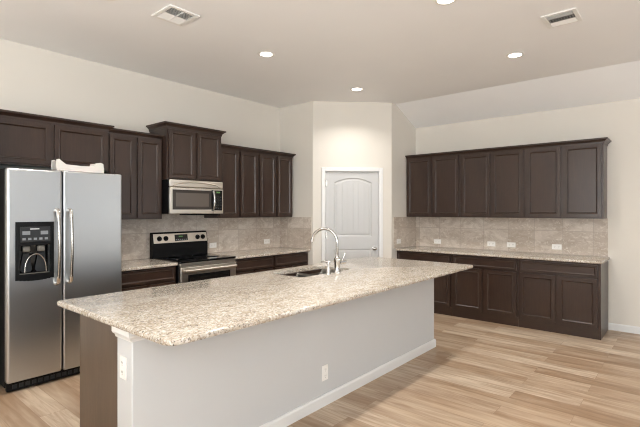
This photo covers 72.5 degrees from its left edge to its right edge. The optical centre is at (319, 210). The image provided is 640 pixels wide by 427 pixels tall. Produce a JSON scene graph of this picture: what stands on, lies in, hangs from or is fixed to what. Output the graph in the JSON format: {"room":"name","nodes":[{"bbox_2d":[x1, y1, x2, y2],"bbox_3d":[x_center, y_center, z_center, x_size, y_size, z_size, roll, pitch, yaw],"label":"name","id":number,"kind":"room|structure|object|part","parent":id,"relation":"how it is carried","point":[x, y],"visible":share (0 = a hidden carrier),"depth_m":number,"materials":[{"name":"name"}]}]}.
{"room":"kitchen","nodes":[
{"label":"kitchen","id":0,"kind":"room"},
{"bbox_2d":[0,39,279,169],"bbox_3d":[-2.764,-0.073,4.454,0.120,3.080,9.618,0,0,40],"label":"wall","id":1,"kind":"structure","parent":0,"point":[33,80],"depth_m":4.92,"materials":[{"name":"paint"}]},
{"bbox_2d":[0,118,107,171],"bbox_3d":[-2.551,0.318,4.124,0.608,2.298,1.059,0,0,40],"label":"upper cabinet","id":2,"kind":"object","parent":1,"relation":"attached to","point":[22,143],"visible":0.84,"depth_m":4.07,"materials":[{"name":"brown wood"}]},
{"bbox_3d":[-2.683,-0.618,3.912,0.025,0.381,0.484,0,0,40],"label":"door","id":3,"kind":"part","parent":2,"relation":"part of","materials":[{"name":"brown wood"}]},
{"bbox_3d":[-2.349,-0.618,4.304,0.025,0.381,0.484,0,0,40],"label":"door","id":4,"kind":"part","parent":2,"relation":"part of","materials":[{"name":"brown wood"}]},
{"bbox_2d":[0,109,163,140],"bbox_3d":[-2.348,-0.837,4.359,0.130,0.084,1.678,0,0,40],"label":"crown molding","id":5,"kind":"structure","parent":2,"relation":"attached to","point":[8,114],"depth_m":4.25,"materials":[{"name":"brown wood"}]},
{"bbox_2d":[104,134,161,219],"bbox_3d":[-2.117,-0.362,4.860,0.318,0.914,0.620,0,0,40],"label":"upper cabinet","id":6,"kind":"object","parent":1,"relation":"attached to","point":[138,161],"visible":0.79,"depth_m":4.78,"materials":[{"name":"brown wood"}]},
{"bbox_3d":[-2.104,-0.360,4.648,0.025,0.872,0.274,0,0,40],"label":"door","id":7,"kind":"part","parent":6,"relation":"part of","materials":[{"name":"brown wood"}]},
{"bbox_3d":[-1.906,-0.360,4.881,0.025,0.872,0.274,0,0,40],"label":"door","id":8,"kind":"part","parent":6,"relation":"part of","materials":[{"name":"brown wood"}]},
{"bbox_2d":[150,128,220,181],"bbox_3d":[-1.633,-0.660,5.364,0.404,0.597,0.758,0,0,40],"label":"upper cabinet","id":9,"kind":"object","parent":1,"relation":"attached to","point":[186,155],"visible":0.9,"depth_m":5.18,"materials":[{"name":"brown wood"}]},
{"bbox_3d":[-1.610,-0.658,5.098,0.025,0.555,0.343,0,0,40],"label":"door","id":10,"kind":"part","parent":9,"relation":"part of","materials":[{"name":"brown wood"}]},
{"bbox_2d":[146,121,225,136],"bbox_3d":[-1.626,-0.974,5.358,0.422,0.067,0.850,0,0,40],"label":"crown molding","id":11,"kind":"structure","parent":9,"relation":"attached to","point":[164,124],"depth_m":5.14,"materials":[{"name":"brown wood"}]},
{"bbox_2d":[162,179,222,214],"bbox_3d":[-1.604,-0.152,5.327,0.496,0.411,0.738,0,0,40],"label":"microwave","id":12,"kind":"object","parent":9,"relation":"attached to","point":[182,197],"visible":0.98,"depth_m":5.14,"materials":[{"name":"silver metal"}]},
{"bbox_3d":[-1.512,-0.116,5.154,0.029,0.303,0.593,0,0,40],"label":"door","id":13,"kind":"part","parent":12,"relation":"part of","materials":[{"name":"silver metal"}]},
{"bbox_3d":[-1.456,-0.310,5.202,0.018,0.068,0.648,0,0,40],"label":"bow trim","id":14,"kind":"part","parent":12,"relation":"part of","materials":[{"name":"silver metal"}]},
{"bbox_3d":[-1.295,-0.123,5.342,0.045,0.245,0.023,0,0,40],"label":"handle","id":15,"kind":"part","parent":12,"relation":"part of","materials":[{"name":"silver metal"}]},
{"bbox_3d":[-1.272,-0.116,5.436,0.029,0.303,0.143,0,0,40],"label":"control panel","id":16,"kind":"part","parent":12,"relation":"part of","materials":[{"name":"black plastic"}]},
{"bbox_3d":[-1.368,-0.658,5.384,0.025,0.555,0.343,0,0,40],"label":"door","id":17,"kind":"part","parent":9,"relation":"part of","materials":[{"name":"brown wood"}]},
{"bbox_2d":[122,214,279,260],"bbox_3d":[-1.561,0.284,5.771,0.009,0.575,2.863,0,0,40],"label":"tile backsplash","id":18,"kind":"structure","parent":1,"relation":"attached to","point":[230,234],"depth_m":5.87,"materials":[{"name":"tile"}]},
{"bbox_2d":[209,242,216,247],"bbox_3d":[-1.444,0.467,5.896,0.009,0.070,0.115,0,0,40],"label":"wall outlet","id":19,"kind":"object","parent":18,"relation":"attached to","point":[211,245],"visible":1,"depth_m":5.90,"materials":[{"name":"white plastic"}]},
{"bbox_2d":[204,149,257,217],"bbox_3d":[-1.194,-0.362,5.948,0.318,0.914,0.686,0,0,40],"label":"upper cabinet","id":20,"kind":"object","parent":1,"relation":"attached to","point":[239,170],"visible":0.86,"depth_m":5.86,"materials":[{"name":"brown wood"}]},
{"bbox_3d":[-1.191,-0.360,5.724,0.025,0.872,0.307,0,0,40],"label":"door","id":21,"kind":"part","parent":20,"relation":"part of","materials":[{"name":"brown wood"}]},
{"bbox_3d":[-0.973,-0.360,5.982,0.025,0.872,0.307,0,0,40],"label":"door","id":22,"kind":"part","parent":20,"relation":"part of","materials":[{"name":"brown wood"}]},
{"bbox_2d":[258,154,291,216],"bbox_3d":[-0.749,-0.362,6.472,0.318,0.914,0.686,0,0,40],"label":"upper cabinet","id":23,"kind":"object","parent":1,"relation":"attached to","point":[274,172],"visible":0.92,"depth_m":6.34,"materials":[{"name":"brown wood"}]},
{"bbox_2d":[221,143,295,158],"bbox_3d":[-0.949,-0.828,6.222,0.337,0.067,1.418,0,0,40],"label":"crown molding","id":24,"kind":"structure","parent":23,"relation":"attached to","point":[223,146],"depth_m":6.06,"materials":[{"name":"brown wood"}]},
{"bbox_3d":[-0.747,-0.360,6.248,0.025,0.872,0.307,0,0,40],"label":"door","id":25,"kind":"part","parent":23,"relation":"part of","materials":[{"name":"brown wood"}]},
{"bbox_3d":[-0.528,-0.360,6.506,0.025,0.872,0.307,0,0,40],"label":"door","id":26,"kind":"part","parent":23,"relation":"part of","materials":[{"name":"brown wood"}]},
{"bbox_2d":[117,278,433,426],"bbox_3d":[0.089,1.026,3.484,0.161,0.882,3.340,0,0,40],"label":"wall","id":27,"kind":"structure","parent":0,"point":[252,376],"depth_m":2.85,"materials":[{"name":"paint"}]},
{"bbox_2d":[120,355,126,379],"bbox_3d":[-0.998,0.794,2.209,0.070,0.115,0.009,0,0,40],"label":"wall outlet","id":28,"kind":"object","parent":27,"relation":"attached to","point":[123,360],"visible":1,"depth_m":2.20,"materials":[{"name":"white plastic"}]},
{"bbox_2d":[112,326,144,342],"bbox_3d":[-0.952,0.617,2.235,0.189,0.064,0.143,0,0,40],"label":"trim","id":29,"kind":"structure","parent":27,"relation":"attached to","point":[122,334],"depth_m":2.17,"materials":[{"name":"white"}]},
{"bbox_2d":[322,364,327,380],"bbox_3d":[0.038,1.222,3.291,0.009,0.115,0.070,0,0,40],"label":"wall outlet","id":30,"kind":"object","parent":27,"relation":"attached to","point":[325,367],"visible":1,"depth_m":3.29,"materials":[{"name":"white plastic"}]},
{"bbox_2d":[259,339,435,426],"bbox_3d":[0.104,1.424,3.472,0.152,0.085,3.369,0,0,40],"label":"baseboard","id":31,"kind":"structure","parent":27,"relation":"attached to","point":[302,411],"depth_m":3.46,"materials":[{"name":"white wood"}]},
{"bbox_2d":[0,0,639,127],"bbox_3d":[1.144,-1.520,1.139,10.369,0.468,9.858,0,0,40],"label":"ceiling","id":32,"kind":"structure","parent":0,"point":[439,64],"depth_m":4.34,"materials":[{"name":"paint"}]},
{"bbox_2d":[151,4,199,25],"bbox_3d":[-1.191,-1.605,3.601,0.295,0.015,0.272,0,0,40],"label":"ceiling vent","id":33,"kind":"object","parent":32,"relation":"in","point":[172,14],"visible":1,"depth_m":3.58,"materials":[{"name":"white metal"}]},
{"bbox_2d":[257,51,274,56],"bbox_3d":[-0.554,-1.610,4.495,0.184,0.005,0.184,0,0,40],"label":"recessed light","id":34,"kind":"object","parent":32,"relation":"in","point":[261,53],"visible":1,"depth_m":4.48,"materials":[{"name":"white plastic"}]},
{"bbox_2d":[350,87,363,90],"bbox_3d":[0.489,-1.610,5.787,0.184,0.005,0.184,0,0,40],"label":"recessed light","id":35,"kind":"object","parent":32,"relation":"in","point":[353,88],"visible":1,"depth_m":5.79,"materials":[{"name":"white plastic"}]},
{"bbox_2d":[433,0,456,4],"bbox_3d":[0.961,-1.610,3.336,0.184,0.005,0.184,0,0,40],"label":"recessed light","id":36,"kind":"object","parent":32,"relation":"in","point":[438,2],"visible":1,"depth_m":3.37,"materials":[{"name":"white plastic"}]},
{"bbox_2d":[505,52,524,57],"bbox_3d":[2.019,-1.610,4.522,0.184,0.005,0.184,0,0,40],"label":"recessed light","id":37,"kind":"object","parent":32,"relation":"in","point":[514,54],"visible":1,"depth_m":4.52,"materials":[{"name":"white plastic"}]},
{"bbox_2d":[540,7,582,28],"bbox_3d":[2.022,-1.605,3.651,0.260,0.015,0.295,0,0,40],"label":"ceiling vent","id":38,"kind":"object","parent":32,"relation":"in","point":[568,16],"visible":1,"depth_m":3.64,"materials":[{"name":"white metal"}]},
{"bbox_2d":[0,313,639,426],"bbox_3d":[1.144,1.516,1.139,10.369,0.100,9.858,0,0,40],"label":"floor","id":39,"kind":"structure","parent":0,"point":[478,373],"depth_m":3.60,"materials":[{"name":"brown wood"}]},
{"bbox_2d":[0,167,121,391],"bbox_3d":[-2.449,0.560,4.033,0.845,1.812,0.922,0,0,40],"label":"refrigerator","id":40,"kind":"object","parent":39,"relation":"on","point":[61,232],"visible":0.95,"depth_m":3.69,"materials":[{"name":"silver metal"}]},
{"bbox_3d":[-2.376,0.518,3.631,0.065,1.727,0.404,0,0,40],"label":"freezer door","id":41,"kind":"part","parent":40,"relation":"part of","materials":[{"name":"silver metal"}]},
{"bbox_3d":[-2.343,0.194,3.596,0.006,0.125,0.217,0,0,40],"label":"control panel","id":42,"kind":"part","parent":40,"relation":"part of","materials":[{"name":"grey plastic"}]},
{"bbox_2d":[22,231,47,239],"bbox_3d":[-2.341,0.203,3.592,0.001,0.073,0.185,0,0,40],"label":"control panel","id":43,"kind":"object","parent":40,"relation":"attached to","point":[26,235],"depth_m":3.59,"materials":[{"name":"grey"}]},
{"bbox_3d":[-2.210,0.306,3.697,0.046,0.613,0.024,0,0,40],"label":"handle","id":44,"kind":"part","parent":40,"relation":"part of","materials":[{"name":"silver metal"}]},
{"bbox_3d":[-2.145,0.306,3.773,0.046,0.613,0.024,0,0,40],"label":"handle","id":45,"kind":"part","parent":40,"relation":"part of","materials":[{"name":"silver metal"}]},
{"bbox_2d":[51,159,103,172],"bbox_3d":[-2.204,-0.399,3.988,0.136,0.111,0.412,0,0,40],"label":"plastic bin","id":46,"kind":"object","parent":40,"relation":"on","point":[58,165],"visible":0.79,"depth_m":3.92,"materials":[{"name":"white plastic"}]},
{"bbox_3d":[-2.075,0.518,3.985,0.065,1.727,0.510,0,0,40],"label":"fridge door","id":47,"kind":"part","parent":40,"relation":"part of","materials":[{"name":"silver metal"}]},
{"bbox_2d":[122,266,175,290],"bbox_3d":[-2.019,1.034,4.747,0.614,0.865,0.657,0,0,40],"label":"base cabinet","id":48,"kind":"object","parent":39,"relation":"on","point":[160,276],"visible":0.2,"depth_m":4.56,"materials":[{"name":"brown wood"}]},
{"bbox_3d":[-1.899,1.060,4.433,0.025,0.563,0.293,0,0,40],"label":"door","id":49,"kind":"part","parent":48,"relation":"part of","materials":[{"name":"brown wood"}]},
{"bbox_2d":[122,259,177,270],"bbox_3d":[-2.014,0.585,4.738,0.636,0.030,0.670,0,0,40],"label":"countertop","id":50,"kind":"structure","parent":48,"relation":"on","point":[128,265],"depth_m":4.70,"materials":[{"name":"stone"}]},
{"bbox_3d":[-1.690,1.060,4.681,0.025,0.563,0.293,0,0,40],"label":"door","id":51,"kind":"part","parent":48,"relation":"part of","materials":[{"name":"brown wood"}]},
{"bbox_2d":[150,230,236,283],"bbox_3d":[-1.505,0.864,5.255,0.716,1.205,0.768,0,0,40],"label":"range","id":52,"kind":"object","parent":39,"relation":"on","point":[189,249],"visible":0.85,"depth_m":5.22,"materials":[{"name":"silver metal"}]},
{"bbox_2d":[153,253,235,263],"bbox_3d":[-1.501,0.569,5.252,0.580,0.024,0.768,0,0,40],"label":"cooktop","id":53,"kind":"object","parent":52,"relation":"in","point":[181,258],"depth_m":5.20,"materials":[{"name":"black glass"}]},
{"bbox_3d":[-1.296,0.603,5.077,0.028,0.042,0.764,0,0,40],"label":"trim","id":54,"kind":"part","parent":52,"relation":"part of","materials":[{"name":"silver metal"}]},
{"bbox_3d":[-1.290,0.913,5.072,0.041,0.567,0.760,0,0,40],"label":"oven door","id":55,"kind":"part","parent":52,"relation":"part of","materials":[{"name":"silver metal"}]},
{"bbox_3d":[-1.242,0.664,5.032,0.026,0.026,0.708,0,0,40],"label":"handle","id":56,"kind":"part","parent":52,"relation":"part of","materials":[{"name":"silver metal"}]},
{"bbox_2d":[80,269,320,426],"bbox_3d":[-0.196,1.026,3.743,0.602,0.882,3.285,0,0,40],"label":"base cabinet","id":57,"kind":"object","parent":39,"relation":"on","point":[98,343],"visible":0.05,"depth_m":2.51,"materials":[{"name":"brown wood"}]},
{"bbox_3d":[-1.243,1.026,2.488,0.577,0.882,0.017,0,0,40],"label":"panel","id":58,"kind":"part","parent":57,"relation":"part of","materials":[{"name":"brown wood"}]},
{"bbox_2d":[57,257,472,345],"bbox_3d":[-0.024,0.570,3.580,1.302,0.030,3.434,0,0,40],"label":"countertop","id":59,"kind":"structure","parent":57,"relation":"on","point":[187,312],"depth_m":2.79,"materials":[{"name":"stone"}]},
{"bbox_2d":[282,269,333,276],"bbox_3d":[-0.076,0.675,4.018,0.401,0.179,0.706,0,0,40],"label":"sink","id":60,"kind":"object","parent":59,"relation":"in","point":[323,271],"visible":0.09,"depth_m":4.21,"materials":[{"name":"silver metal"}]},
{"bbox_3d":[-0.191,0.675,3.883,0.401,0.179,0.351,0,0,40],"label":"bowl","id":61,"kind":"part","parent":60,"relation":"part of","materials":[{"name":"silver metal"}]},
{"bbox_3d":[0.038,0.675,4.154,0.401,0.179,0.351,0,0,40],"label":"bowl","id":62,"kind":"part","parent":60,"relation":"part of","materials":[{"name":"silver metal"}]},
{"bbox_2d":[321,260,330,274],"bbox_3d":[0.055,0.494,3.825,0.089,0.120,0.044,0,0,33],"label":"soap dispenser","id":63,"kind":"object","parent":59,"relation":"on","point":[326,261],"visible":1,"depth_m":3.80,"materials":[{"name":"silver metal"}]},
{"bbox_2d":[311,227,345,272],"bbox_3d":[0.070,0.352,3.927,0.330,0.404,0.097,0,0,9],"label":"faucet","id":64,"kind":"object","parent":59,"relation":"on","point":[337,261],"visible":1,"depth_m":3.89,"materials":[{"name":"silver metal"}]},
{"bbox_3d":[0.042,0.282,3.941,0.261,0.264,0.025,0,0,21],"label":"spout","id":65,"kind":"part","parent":64,"relation":"part of","materials":[{"name":"silver metal"}]},
{"bbox_3d":[-0.393,0.976,3.921,0.018,0.782,3.267,0,0,40],"label":"frame","id":66,"kind":"part","parent":57,"relation":"part of","materials":[{"name":"brown wood"}]},
{"bbox_2d":[235,255,272,274],"bbox_3d":[-1.075,1.034,5.860,0.614,0.865,0.697,0,0,40],"label":"base cabinet","id":67,"kind":"object","parent":39,"relation":"on","point":[263,263],"visible":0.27,"depth_m":5.66,"materials":[{"name":"brown wood"}]},
{"bbox_3d":[-0.962,1.060,5.538,0.025,0.563,0.313,0,0,40],"label":"door","id":68,"kind":"part","parent":67,"relation":"part of","materials":[{"name":"brown wood"}]},
{"bbox_3d":[-0.739,1.060,5.801,0.025,0.563,0.313,0,0,40],"label":"door","id":69,"kind":"part","parent":67,"relation":"part of","materials":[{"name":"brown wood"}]},
{"bbox_2d":[273,252,307,274],"bbox_3d":[-0.623,1.034,6.393,0.614,0.865,0.697,0,0,40],"label":"base cabinet","id":70,"kind":"object","parent":39,"relation":"on","point":[281,261],"visible":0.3,"depth_m":6.17,"materials":[{"name":"brown wood"}]},
{"bbox_2d":[210,247,309,258],"bbox_3d":[-0.842,0.585,6.120,0.636,0.030,1.400,0,0,40],"label":"countertop","id":71,"kind":"structure","parent":70,"relation":"on","point":[251,253],"depth_m":5.99,"materials":[{"name":"stone"}]},
{"bbox_3d":[-0.510,1.060,6.071,0.025,0.563,0.313,0,0,40],"label":"door","id":72,"kind":"part","parent":70,"relation":"part of","materials":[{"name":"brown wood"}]},
{"bbox_3d":[-0.399,0.688,6.203,0.025,0.137,0.657,0,0,40],"label":"drawer","id":73,"kind":"part","parent":70,"relation":"part of","materials":[{"name":"brown wood"}]},
{"bbox_3d":[-0.287,1.060,6.334,0.025,0.563,0.313,0,0,40],"label":"door","id":74,"kind":"part","parent":70,"relation":"part of","materials":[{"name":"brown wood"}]},
{"bbox_2d":[397,250,451,315],"bbox_3d":[1.684,1.034,6.569,0.871,0.865,0.614,0,0,40],"label":"base cabinet","id":75,"kind":"object","parent":39,"relation":"on","point":[442,285],"visible":0.3,"depth_m":6.18,"materials":[{"name":"brown wood"}]},
{"bbox_3d":[1.494,0.688,6.345,0.831,0.137,0.025,0,0,40],"label":"drawer","id":76,"kind":"part","parent":75,"relation":"part of","materials":[{"name":"brown wood"}]},
{"bbox_3d":[1.659,1.060,6.205,0.400,0.563,0.025,0,0,40],"label":"door","id":77,"kind":"part","parent":75,"relation":"part of","materials":[{"name":"brown wood"}]},
{"bbox_2d":[452,254,518,326],"bbox_3d":[2.350,1.034,6.004,0.871,0.865,0.614,0,0,40],"label":"base cabinet","id":78,"kind":"object","parent":39,"relation":"on","point":[487,291],"visible":0.87,"depth_m":5.74,"materials":[{"name":"brown wood"}]},
{"bbox_3d":[1.995,1.060,5.919,0.400,0.563,0.025,0,0,40],"label":"door","id":79,"kind":"part","parent":78,"relation":"part of","materials":[{"name":"brown wood"}]},
{"bbox_3d":[2.160,0.688,5.780,0.831,0.137,0.025,0,0,40],"label":"drawer","id":80,"kind":"part","parent":78,"relation":"part of","materials":[{"name":"brown wood"}]},
{"bbox_3d":[2.324,1.060,5.640,0.400,0.563,0.025,0,0,40],"label":"door","id":81,"kind":"part","parent":78,"relation":"part of","materials":[{"name":"brown wood"}]},
{"bbox_2d":[518,259,607,339],"bbox_3d":[3.021,1.034,5.436,0.884,0.865,0.614,0,0,40],"label":"base cabinet","id":82,"kind":"object","parent":39,"relation":"on","point":[568,298],"visible":0.87,"depth_m":5.18,"materials":[{"name":"brown wood"}]},
{"bbox_2d":[396,246,609,263],"bbox_3d":[2.358,0.585,5.985,2.642,0.030,0.636,0,0,40],"label":"countertop","id":83,"kind":"structure","parent":82,"relation":"on","point":[474,252],"depth_m":5.68,"materials":[{"name":"stone"}]},
{"bbox_3d":[2.661,1.060,5.355,0.400,0.563,0.025,0,0,40],"label":"door","id":84,"kind":"part","parent":82,"relation":"part of","materials":[{"name":"brown wood"}]},
{"bbox_3d":[2.826,0.688,5.215,0.831,0.137,0.025,0,0,40],"label":"drawer","id":85,"kind":"part","parent":82,"relation":"part of","materials":[{"name":"brown wood"}]},
{"bbox_3d":[2.990,1.060,5.076,0.400,0.563,0.025,0,0,40],"label":"door","id":86,"kind":"part","parent":82,"relation":"part of","materials":[{"name":"brown wood"}]},
{"bbox_3d":[3.361,1.034,5.163,0.013,0.865,0.589,0,0,40],"label":"panel","id":87,"kind":"part","parent":82,"relation":"part of","materials":[{"name":"brown wood"}]},
{"bbox_2d":[280,101,415,269],"bbox_3d":[0.484,-0.073,6.769,2.198,3.080,0.606,0,0,-6],"label":"wall","id":88,"kind":"structure","parent":0,"point":[320,134],"depth_m":6.51,"materials":[{"name":"paint"}]},
{"bbox_2d":[280,217,311,248],"bbox_3d":[-0.382,0.334,6.656,0.664,0.476,0.009,0,0,40],"label":"tile backsplash","id":89,"kind":"structure","parent":88,"relation":"attached to","point":[295,232],"depth_m":6.63,"materials":[{"name":"tile"}]},
{"bbox_2d":[322,167,382,262],"bbox_3d":[0.476,0.413,6.501,0.916,2.106,0.170,0,0,-5],"label":"door","id":90,"kind":"structure","parent":88,"relation":"in","point":[352,198],"depth_m":6.49,"materials":[{"name":"white wood"}]},
{"bbox_2d":[394,217,415,248],"bbox_3d":[1.332,0.334,6.827,0.009,0.476,0.679,0,0,40],"label":"tile backsplash","id":91,"kind":"structure","parent":88,"relation":"attached to","point":[404,227],"depth_m":6.83,"materials":[{"name":"tile"}]},
{"bbox_2d":[416,98,639,326],"bbox_3d":[4.293,0.064,4.853,10.129,2.805,0.120,0,0,40],"label":"wall","id":92,"kind":"structure","parent":0,"point":[619,121],"depth_m":5.38,"materials":[{"name":"paint"}]},
{"bbox_2d":[407,155,460,216],"bbox_3d":[1.780,-0.362,6.681,0.871,0.914,0.318,0,0,40],"label":"upper cabinet","id":93,"kind":"object","parent":92,"relation":"attached to","point":[433,184],"visible":0.92,"depth_m":6.53,"materials":[{"name":"brown wood"}]},
{"bbox_3d":[1.520,-0.360,6.709,0.400,0.872,0.025,0,0,40],"label":"door","id":94,"kind":"part","parent":93,"relation":"part of","materials":[{"name":"brown wood"}]},
{"bbox_3d":[1.849,-0.360,6.430,0.400,0.872,0.025,0,0,40],"label":"door","id":95,"kind":"part","parent":93,"relation":"part of","materials":[{"name":"brown wood"}]},
{"bbox_2d":[461,150,524,217],"bbox_3d":[2.446,-0.362,6.117,0.871,0.914,0.318,0,0,40],"label":"upper cabinet","id":96,"kind":"object","parent":92,"relation":"attached to","point":[492,184],"visible":0.94,"depth_m":5.97,"materials":[{"name":"brown wood"}]},
{"bbox_3d":[2.186,-0.360,6.144,0.400,0.872,0.025,0,0,40],"label":"door","id":97,"kind":"part","parent":96,"relation":"part of","materials":[{"name":"brown wood"}]},
{"bbox_3d":[2.515,-0.360,5.865,0.400,0.872,0.025,0,0,40],"label":"door","id":98,"kind":"part","parent":96,"relation":"part of","materials":[{"name":"brown wood"}]},
{"bbox_2d":[416,217,607,256],"bbox_3d":[2.555,0.334,6.242,2.629,0.476,0.009,0,0,40],"label":"tile backsplash","id":99,"kind":"structure","parent":92,"relation":"attached to","point":[577,236],"depth_m":6.06,"materials":[{"name":"tile"}]},
{"bbox_2d":[434,239,440,243],"bbox_3d":[1.839,0.481,6.837,0.115,0.070,0.009,0,0,40],"label":"wall outlet","id":100,"kind":"object","parent":99,"relation":"attached to","point":[436,241],"visible":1,"depth_m":6.83,"materials":[{"name":"white plastic"}]},
{"bbox_2d":[487,241,494,245],"bbox_3d":[2.472,0.478,6.300,0.115,0.070,0.009,0,0,40],"label":"wall outlet","id":101,"kind":"object","parent":99,"relation":"attached to","point":[489,243],"visible":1,"depth_m":6.30,"materials":[{"name":"white plastic"}]},
{"bbox_2d":[507,242,515,246],"bbox_3d":[2.682,0.478,6.122,0.115,0.070,0.009,0,0,40],"label":"wall outlet","id":102,"kind":"object","parent":99,"relation":"attached to","point":[509,244],"visible":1,"depth_m":6.12,"materials":[{"name":"white plastic"}]},
{"bbox_2d":[552,244,561,249],"bbox_3d":[3.119,0.476,5.752,0.115,0.070,0.009,0,0,40],"label":"wall outlet","id":103,"kind":"object","parent":99,"relation":"attached to","point":[554,246],"visible":1,"depth_m":5.75,"materials":[{"name":"white plastic"}]},
{"bbox_2d":[525,143,606,218],"bbox_3d":[3.111,-0.362,5.552,0.871,0.914,0.318,0,0,40],"label":"upper cabinet","id":104,"kind":"object","parent":92,"relation":"attached to","point":[567,181],"visible":0.99,"depth_m":5.41,"materials":[{"name":"brown wood"}]},
{"bbox_2d":[405,137,611,159],"bbox_3d":[2.458,-0.828,6.095,2.662,0.067,0.337,0,0,40],"label":"crown molding","id":105,"kind":"structure","parent":104,"relation":"attached to","point":[605,140],"depth_m":5.78,"materials":[{"name":"brown wood"}]},
{"bbox_3d":[2.852,-0.360,5.580,0.400,0.872,0.025,0,0,40],"label":"door","id":106,"kind":"part","parent":104,"relation":"part of","materials":[{"name":"brown wood"}]},
{"bbox_3d":[3.181,-0.360,5.301,0.400,0.872,0.025,0,0,40],"label":"door","id":107,"kind":"part","parent":104,"relation":"part of","materials":[{"name":"brown wood"}]},
{"bbox_2d":[608,323,639,333],"bbox_3d":[5.835,1.424,3.456,5.972,0.085,0.014,0,0,40],"label":"baseboard","id":108,"kind":"structure","parent":92,"relation":"attached to","point":[611,326],"depth_m":5.28,"materials":[{"name":"white wood"}]}
]}

